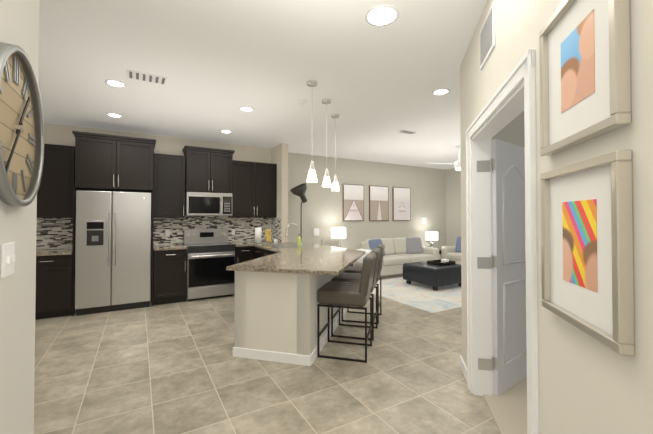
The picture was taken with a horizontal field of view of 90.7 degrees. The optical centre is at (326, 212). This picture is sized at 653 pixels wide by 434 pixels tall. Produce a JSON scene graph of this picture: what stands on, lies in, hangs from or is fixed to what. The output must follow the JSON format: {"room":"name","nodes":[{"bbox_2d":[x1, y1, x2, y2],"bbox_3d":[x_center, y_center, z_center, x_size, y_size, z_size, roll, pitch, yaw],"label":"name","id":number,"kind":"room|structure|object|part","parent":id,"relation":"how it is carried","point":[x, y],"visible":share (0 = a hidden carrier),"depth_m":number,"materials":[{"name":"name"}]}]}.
{"room":"kitchen","nodes":[
{"label":"kitchen","id":0,"kind":"room"},
{"bbox_2d":[0,0,38,433],"bbox_3d":[-1.773,0.002,0.734,1.520,2.850,0.823,0,-1,-30],"label":"wall","id":1,"kind":"structure","parent":0,"point":[19,22],"depth_m":1.26,"materials":[{"name":"grey paint"}]},
{"bbox_2d":[1,242,14,277],"bbox_3d":[-1.125,0.168,1.146,0.016,0.116,0.116,0,-1,-30],"label":"light switch","id":2,"kind":"object","parent":1,"relation":"attached to","point":[7,259],"visible":1,"depth_m":1.13,"materials":[{"name":"white plastic"}]},
{"bbox_2d":[0,42,43,205],"bbox_3d":[-1.131,-0.307,1.184,0.036,0.570,0.570,0,-1,-30],"label":"wall clock","id":3,"kind":"object","parent":1,"relation":"attached to","point":[21,139],"visible":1,"depth_m":1.21,"materials":[{"name":"brushed metal"},{"name":"paper"},{"name":"glass"}]},
{"bbox_2d":[44,123,270,244],"bbox_3d":[-3.175,0.076,5.758,4.460,2.850,0.370,0,-1,-30],"label":"wall","id":4,"kind":"structure","parent":0,"point":[57,134],"depth_m":5.75,"materials":[{"name":"beige paint"}]},
{"bbox_2d":[37,144,75,218],"bbox_3d":[-4.317,-0.451,4.688,1.080,1.072,0.330,0,-1,-30],"label":"upper cabinet","id":5,"kind":"object","parent":4,"relation":"attached to","point":[56,194],"depth_m":4.72,"materials":[{"name":"black wood"}]},
{"bbox_2d":[75,131,154,192],"bbox_3d":[-3.319,-0.729,5.118,0.995,0.770,0.600,0,-1,-30],"label":"upper cabinet","id":6,"kind":"object","parent":4,"relation":"attached to","point":[102,162],"depth_m":4.85,"materials":[{"name":"black wood"}]},
{"bbox_2d":[36,216,281,249],"bbox_3d":[-2.869,0.320,5.388,4.299,0.510,0.569,0,-1,-30],"label":"backsplash","id":7,"kind":"structure","parent":4,"relation":"attached to","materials":[{"name":"tile"}]},
{"bbox_2d":[165,230,169,235],"bbox_3d":[-2.823,0.370,5.726,0.070,0.114,0.008,0,-1,-30],"label":"electrical outlet","id":8,"kind":"object","parent":4,"relation":"attached to","point":[167,232],"depth_m":5.72,"materials":[{"name":"white plastic"}]},
{"bbox_2d":[151,153,186,218],"bbox_3d":[-2.738,-0.438,5.609,0.487,1.072,0.330,0,-1,-30],"label":"upper cabinet","id":9,"kind":"object","parent":4,"relation":"attached to","point":[168,197],"depth_m":5.47,"materials":[{"name":"black wood"}]},
{"bbox_2d":[183,147,234,194],"bbox_3d":[-2.169,-0.725,5.916,0.790,0.755,0.380,0,-1,-30],"label":"upper cabinet","id":10,"kind":"object","parent":4,"relation":"attached to","point":[207,171],"depth_m":5.75,"materials":[{"name":"black wood"}]},
{"bbox_2d":[185,192,231,215],"bbox_3d":[-2.147,-0.138,5.871,0.778,0.410,0.443,0,-1,-30],"label":"microwave","id":11,"kind":"object","parent":10,"relation":"attached to","point":[206,204],"visible":0.98,"depth_m":5.71,"materials":[{"name":"silver metal"}]},
{"bbox_2d":[227,160,278,218],"bbox_3d":[-1.455,-0.427,6.357,0.877,1.072,0.330,0,-1,-30],"label":"upper cabinet","id":12,"kind":"object","parent":4,"relation":"attached to","point":[255,197],"depth_m":6.21,"materials":[{"name":"black wood"}]},
{"bbox_2d":[38,0,486,169],"bbox_3d":[1.100,-1.419,2.756,13.000,0.050,10.700,0,-1,-30],"label":"ceiling","id":13,"kind":"structure","parent":0,"point":[218,63],"depth_m":3.18,"materials":[{"name":"white paint"}]},
{"bbox_2d":[106,113,122,117],"bbox_3d":[-2.985,-1.363,4.540,0.193,0.008,0.193,0,-1,15],"label":"recessed light","id":14,"kind":"object","parent":13,"relation":"in","point":[109,114],"depth_m":4.54,"materials":[{"name":"white"}]},
{"bbox_2d":[105,79,125,86],"bbox_3d":[-2.261,-1.379,3.458,0.193,0.008,0.193,0,-1,15],"label":"recessed light","id":15,"kind":"object","parent":13,"relation":"in","point":[116,83],"depth_m":3.45,"materials":[{"name":"white"}]},
{"bbox_2d":[126,69,167,84],"bbox_3d":[-1.834,-1.377,3.302,0.360,0.016,0.200,0,-1,-30],"label":"ceiling vent","id":16,"kind":"object","parent":13,"relation":"in","point":[138,75],"visible":0.98,"depth_m":3.28,"materials":[{"name":"white metal"}]},
{"bbox_2d":[220,130,231,132],"bbox_3d":[-1.683,-1.351,5.405,0.193,0.008,0.193,0,-1,15],"label":"recessed light","id":17,"kind":"object","parent":13,"relation":"in","point":[224,131],"depth_m":5.39,"materials":[{"name":"white"}]},
{"bbox_2d":[239,106,253,110],"bbox_3d":[-1.059,-1.367,4.275,0.193,0.008,0.193,0,-1,15],"label":"recessed light","id":18,"kind":"object","parent":13,"relation":"in","point":[246,108],"depth_m":4.25,"materials":[{"name":"white"}]},
{"bbox_2d":[307,80,317,182],"bbox_3d":[-0.153,-0.851,3.422,0.120,1.064,0.120,0,-1,-30],"label":"pendant light","id":19,"kind":"object","parent":13,"relation":"hanging from","point":[312,178],"visible":1,"depth_m":3.39,"materials":[{"name":"white glass"}]},
{"bbox_2d":[322,99,331,186],"bbox_3d":[0.003,-0.843,3.959,0.120,1.064,0.120,0,-1,-30],"label":"pendant light","id":20,"kind":"object","parent":13,"relation":"hanging from","point":[326,182],"visible":1,"depth_m":3.94,"materials":[{"name":"white glass"}]},
{"bbox_2d":[331,114,339,190],"bbox_3d":[0.127,-0.834,4.546,0.120,1.064,0.120,0,-1,-30],"label":"pendant light","id":21,"kind":"object","parent":13,"relation":"hanging from","point":[335,186],"visible":1,"depth_m":4.53,"materials":[{"name":"white glass"}]},
{"bbox_2d":[365,4,398,25],"bbox_3d":[0.394,-1.396,2.299,0.243,0.008,0.242,0,-1,15],"label":"recessed light","id":22,"kind":"object","parent":13,"relation":"in","point":[381,15],"depth_m":2.29,"materials":[{"name":"white plastic"}]},
{"bbox_2d":[398,129,416,133],"bbox_3d":[1.363,-1.346,5.421,0.300,0.016,0.150,0,-1,-30],"label":"ceiling vent","id":23,"kind":"object","parent":13,"relation":"in","point":[407,131],"visible":0.98,"depth_m":5.40,"materials":[{"name":"white metal"}]},
{"bbox_2d":[432,88,449,94],"bbox_3d":[1.309,-1.376,3.688,0.193,0.008,0.193,0,-1,15],"label":"recessed light","id":24,"kind":"object","parent":13,"relation":"in","point":[441,91],"depth_m":3.67,"materials":[{"name":"white"}]},
{"bbox_2d":[428,145,460,170],"bbox_3d":[2.744,-1.086,6.615,1.113,0.499,1.166,0,-1,-30],"label":"ceiling fan","id":25,"kind":"object","parent":13,"relation":"hanging from","point":[457,165],"visible":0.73,"depth_m":6.48,"materials":[{"name":"white"}]},
{"bbox_2d":[34,274,500,433],"bbox_3d":[1.100,1.481,2.714,13.000,0.050,10.700,0,-1,-30],"label":"floor","id":26,"kind":"structure","parent":0,"point":[174,368],"depth_m":2.81,"materials":[{"name":"beige tile"}]},
{"bbox_2d":[35,251,75,319],"bbox_3d":[-4.239,1.041,4.555,1.105,0.885,0.600,0,-1,-30],"label":"base cabinet","id":27,"kind":"object","parent":26,"relation":"on","point":[55,274],"depth_m":4.49,"materials":[{"name":"black wood"}]},
{"bbox_2d":[36,247,74,254],"bbox_3d":[-4.233,0.580,4.548,1.100,0.035,0.630,0,-1,-30],"label":"countertop","id":28,"kind":"structure","parent":27,"relation":"on","point":[58,250],"depth_m":4.60,"materials":[{"name":"beige stone"}]},
{"bbox_2d":[75,190,150,315],"bbox_3d":[-3.293,0.593,5.044,0.945,1.795,0.670,0,-1,-30],"label":"fridge","id":29,"kind":"object","parent":26,"relation":"on","point":[113,253],"visible":1,"depth_m":4.80,"materials":[{"name":"silver metal"}]},
{"bbox_2d":[151,247,186,306],"bbox_3d":[-2.670,1.054,5.470,0.487,0.885,0.600,0,-1,-30],"label":"base cabinet","id":30,"kind":"object","parent":26,"relation":"on","point":[168,268],"depth_m":5.21,"materials":[{"name":"black wood"}]},
{"bbox_2d":[155,243,186,250],"bbox_3d":[-2.662,0.594,5.464,0.487,0.035,0.630,0,-1,-30],"label":"countertop","id":31,"kind":"structure","parent":30,"relation":"on","point":[158,246],"depth_m":5.32,"materials":[{"name":"beige stone"}]},
{"bbox_2d":[184,229,234,300],"bbox_3d":[-2.092,0.906,5.762,0.782,1.190,0.660,0,-1,-30],"label":"range","id":32,"kind":"object","parent":26,"relation":"on","point":[210,255],"visible":1,"depth_m":5.57,"materials":[{"name":"silver metal"}]},
{"bbox_2d":[233,279,318,365],"bbox_3d":[-0.532,1.022,3.240,0.658,0.884,0.658,0,-1,-30],"label":"kitchen island","id":33,"kind":"object","parent":26,"relation":"on","point":[278,284],"depth_m":3.17,"materials":[{"name":"beige paint"}]},
{"bbox_2d":[226,239,364,286],"bbox_3d":[-0.686,0.583,4.719,2.059,0.035,3.908,0,-1,-30],"label":"countertop","id":34,"kind":"structure","parent":33,"relation":"on","point":[274,262],"depth_m":3.58,"materials":[{"name":"beige stone"}]},
{"bbox_2d":[254,226,261,242],"bbox_3d":[-1.303,0.423,6.156,0.150,0.325,0.150,0,-1,-30],"label":"paper towel","id":35,"kind":"object","parent":34,"relation":"on","point":[258,234],"visible":1,"depth_m":6.10,"materials":[{"name":"white paper"}]},
{"bbox_2d":[264,229,271,242],"bbox_3d":[-1.123,0.458,6.225,0.150,0.258,0.150,0,-1,-30],"label":"vase","id":36,"kind":"object","parent":34,"relation":"on","point":[268,233],"visible":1,"depth_m":6.19,"materials":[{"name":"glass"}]},
{"bbox_2d":[285,223,297,244],"bbox_3d":[-0.607,0.386,5.690,0.271,0.385,0.098,0,-1,-30],"label":"faucet","id":37,"kind":"object","parent":34,"relation":"on","point":[287,229],"visible":0.88,"depth_m":5.66,"materials":[{"name":"silver metal"}]},
{"bbox_2d":[297,234,301,245],"bbox_3d":[-0.472,0.477,5.574,0.100,0.200,0.100,0,-1,-30],"label":"soap bottle","id":38,"kind":"object","parent":34,"relation":"on","point":[298,241],"visible":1,"depth_m":5.55,"materials":[{"name":"green plastic"}]},
{"bbox_2d":[290,183,306,241],"bbox_3d":[-0.589,0.441,6.919,0.390,2.153,0.380,0,-1,-30],"label":"floor lamp","id":39,"kind":"object","parent":26,"relation":"on","point":[299,190],"visible":0.85,"depth_m":6.91,"materials":[{"name":"grey metal"}]},
{"bbox_2d":[321,238,339,246],"bbox_3d":[0.162,1.031,6.632,0.520,0.966,0.542,0,-1,-30],"label":"accent chair","id":40,"kind":"object","parent":26,"relation":"on","point":[334,242],"visible":0.1,"depth_m":6.73,"materials":[{"name":"beige fabric"}]},
{"bbox_2d":[319,275,343,350],"bbox_3d":[-0.016,1.030,3.828,1.193,0.884,1.155,0,-1,-30],"label":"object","id":41,"kind":"object","parent":26,"relation":"on","point":[323,310],"depth_m":3.64,"materials":[{"name":"beige"}]},
{"bbox_2d":[317,252,375,362],"bbox_3d":[0.224,0.952,3.399,0.560,1.028,0.450,0,-1,15],"label":"stool","id":42,"kind":"object","parent":26,"relation":"on","point":[336,294],"visible":1,"depth_m":3.22,"materials":[{"name":"grey metal"}]},
{"bbox_2d":[331,247,380,340],"bbox_3d":[0.371,0.960,3.960,0.560,1.028,0.450,0,-1,15],"label":"stool","id":43,"kind":"object","parent":26,"relation":"on","point":[349,277],"visible":0.5,"depth_m":3.81,"materials":[{"name":"grey metal"}]},
{"bbox_2d":[341,244,384,323],"bbox_3d":[0.519,0.969,4.521,0.560,1.028,0.450,0,-1,15],"label":"stool","id":44,"kind":"object","parent":26,"relation":"on","point":[353,269],"visible":0.5,"depth_m":4.37,"materials":[{"name":"grey metal"}]},
{"bbox_2d":[354,237,438,275],"bbox_3d":[1.781,1.097,8.101,2.062,0.876,0.930,0,-1,-30],"label":"sofa","id":45,"kind":"object","parent":26,"relation":"on","point":[399,252],"visible":0.69,"depth_m":7.99,"materials":[{"name":"beige fabric"}]},
{"bbox_2d":[371,277,461,312],"bbox_3d":[2.352,1.508,6.523,3.200,0.008,2.300,0,-1,-30],"label":"rug","id":46,"kind":"object","parent":26,"relation":"on","point":[426,298],"visible":0.36,"depth_m":5.85,"materials":[{"name":"white fabric"}]},
{"bbox_2d":[403,259,460,290],"bbox_3d":[2.235,1.246,6.678,0.951,0.518,0.901,0,-1,-30],"label":"ottoman","id":47,"kind":"object","parent":46,"relation":"on","point":[435,274],"visible":0.9,"depth_m":6.36,"materials":[{"name":"leather"},{"name":"dark wood"}]},
{"bbox_2d":[441,237,460,264],"bbox_3d":[3.922,1.099,8.214,0.930,0.876,1.750,0,-1,-30],"label":"loveseat","id":48,"kind":"object","parent":26,"relation":"on","point":[451,253],"visible":0.12,"depth_m":8.62,"materials":[{"name":"beige fabric"}]},
{"bbox_3d":[0.275,1.225,7.388,0.520,0.600,0.520,0,-1,-30],"label":"end table","id":49,"kind":"object","parent":26,"relation":"on","visible":0},
{"bbox_2d":[331,227,345,247],"bbox_3d":[0.275,0.639,7.397,0.340,0.570,0.340,0,-1,-30],"label":"table lamp","id":50,"kind":"object","parent":49,"relation":"on","point":[338,232],"visible":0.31,"depth_m":7.26,"materials":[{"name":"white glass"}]},
{"bbox_3d":[2.926,1.298,8.956,0.520,0.500,0.520,0,-1,-30],"label":"end table","id":51,"kind":"object","parent":26,"relation":"on","visible":0},
{"bbox_2d":[426,232,437,244],"bbox_3d":[2.926,0.802,8.963,0.330,0.490,0.330,0,-1,-30],"label":"table lamp","id":52,"kind":"object","parent":51,"relation":"on","point":[431,235],"visible":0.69,"depth_m":8.83,"materials":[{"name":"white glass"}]},
{"bbox_2d":[271,143,287,242],"bbox_3d":[-1.008,0.088,6.598,0.130,2.850,0.800,0,-1,-30],"label":"wall","id":53,"kind":"structure","parent":0,"point":[279,155],"depth_m":6.28,"materials":[{"name":"beige paint"}]},
{"bbox_2d":[288,152,445,265],"bbox_3d":[1.197,0.115,8.434,5.790,2.850,0.150,0,-1,-30],"label":"wall","id":54,"kind":"structure","parent":0,"point":[322,209],"depth_m":8.17,"materials":[{"name":"beige paint"}]},
{"bbox_2d":[343,184,363,220],"bbox_3d":[0.673,-0.233,8.027,0.630,0.915,0.032,0,-1,-30],"label":"print","id":55,"kind":"object","parent":54,"relation":"attached to","point":[353,202],"visible":0.96,"depth_m":8.01,"materials":[{"name":"beige paper"}]},
{"bbox_2d":[313,217,425,235],"bbox_3d":[1.282,0.354,8.375,3.680,0.430,0.029,0,-1,-30],"label":"light switch","id":56,"kind":"object","parent":54,"relation":"attached to","point":[315,231],"visible":0.98,"depth_m":7.49,"materials":[{"name":"white plastic"}]},
{"bbox_2d":[369,185,388,220],"bbox_3d":[1.373,-0.227,8.435,0.630,0.915,0.032,0,-1,-30],"label":"print","id":57,"kind":"object","parent":54,"relation":"attached to","point":[378,203],"visible":0.96,"depth_m":8.41,"materials":[{"name":"beige paper"}]},
{"bbox_2d":[392,187,410,220],"bbox_3d":[2.062,-0.222,8.837,0.635,0.915,0.032,0,-1,-30],"label":"print","id":58,"kind":"object","parent":54,"relation":"attached to","point":[401,196],"visible":1,"depth_m":8.82,"materials":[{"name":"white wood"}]},
{"bbox_2d":[445,168,460,245],"bbox_3d":[4.913,0.104,7.661,0.150,2.850,4.930,0,-1,-30],"label":"wall","id":59,"kind":"structure","parent":0,"point":[453,204],"depth_m":9.52,"materials":[{"name":"beige paint"}]},
{"bbox_2d":[483,377,526,433],"bbox_3d":[2.509,1.416,0.399,3.430,0.012,4.750,0,-1,13],"label":"floor","id":60,"kind":"structure","parent":0,"point":[508,409],"depth_m":2.36,"materials":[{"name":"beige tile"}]},
{"bbox_2d":[492,111,524,146],"bbox_3d":[3.690,0.054,4.279,5.370,2.850,0.320,0,-1,-30],"label":"wall","id":61,"kind":"structure","parent":0,"point":[512,131],"depth_m":2.96,"materials":[{"name":"beige paint"}]},
{"bbox_2d":[460,0,652,433],"bbox_3d":[0.826,0.002,0.764,0.135,2.850,4.680,0,-1,13],"label":"wall","id":62,"kind":"structure","parent":0,"point":[588,384],"depth_m":1.02,"materials":[{"name":"beige paint"}]},
{"bbox_2d":[460,356,466,381],"bbox_3d":[1.272,1.409,2.888,0.380,0.100,0.300,0,-1,-30],"label":"baseboard","id":63,"kind":"structure","parent":62,"relation":"attached to","point":[463,367],"depth_m":2.79,"materials":[{"name":"white"}]},
{"bbox_2d":[480,2,494,69],"bbox_3d":[1.051,-1.138,2.115,0.012,0.270,0.340,0,-1,13],"label":"air vent","id":64,"kind":"object","parent":62,"relation":"in","point":[487,38],"visible":1,"depth_m":2.07,"materials":[{"name":"white metal"}]},
{"bbox_2d":[477,139,526,395],"bbox_3d":[1.519,0.434,2.728,0.719,2.020,0.122,1,-1,-36],"label":"door leaf","id":65,"kind":"structure","parent":62,"relation":"in","point":[509,271],"depth_m":2.63,"materials":[{"name":"white wood"}]},
{"bbox_3d":[1.270,0.410,2.551,0.099,1.677,0.103,0,-1,-30],"label":"door hinges","id":66,"kind":"part","parent":65,"relation":"part of","materials":[{"name":"silver metal"}]},
{"bbox_2d":[466,49,538,433],"bbox_3d":[1.109,0.378,2.006,0.187,2.135,1.353,0,-1,13],"label":"door frame","id":67,"kind":"structure","parent":62,"relation":"attached to","point":[519,100],"depth_m":2.36,"materials":[{"name":"white wood"}]},
{"bbox_2d":[539,0,630,156],"bbox_3d":[0.798,-0.464,1.034,0.034,0.490,0.453,0,-1,13],"label":"framed picture","id":68,"kind":"object","parent":62,"relation":"attached to","point":[585,68],"visible":1,"depth_m":0.99,"materials":[{"name":"beige"}]},
{"bbox_2d":[541,149,634,355],"bbox_3d":[0.798,0.103,1.026,0.034,0.515,0.453,0,-1,13],"label":"framed picture","id":69,"kind":"object","parent":62,"relation":"attached to","point":[587,269],"visible":1,"depth_m":0.95,"materials":[{"name":"beige"}]}
]}

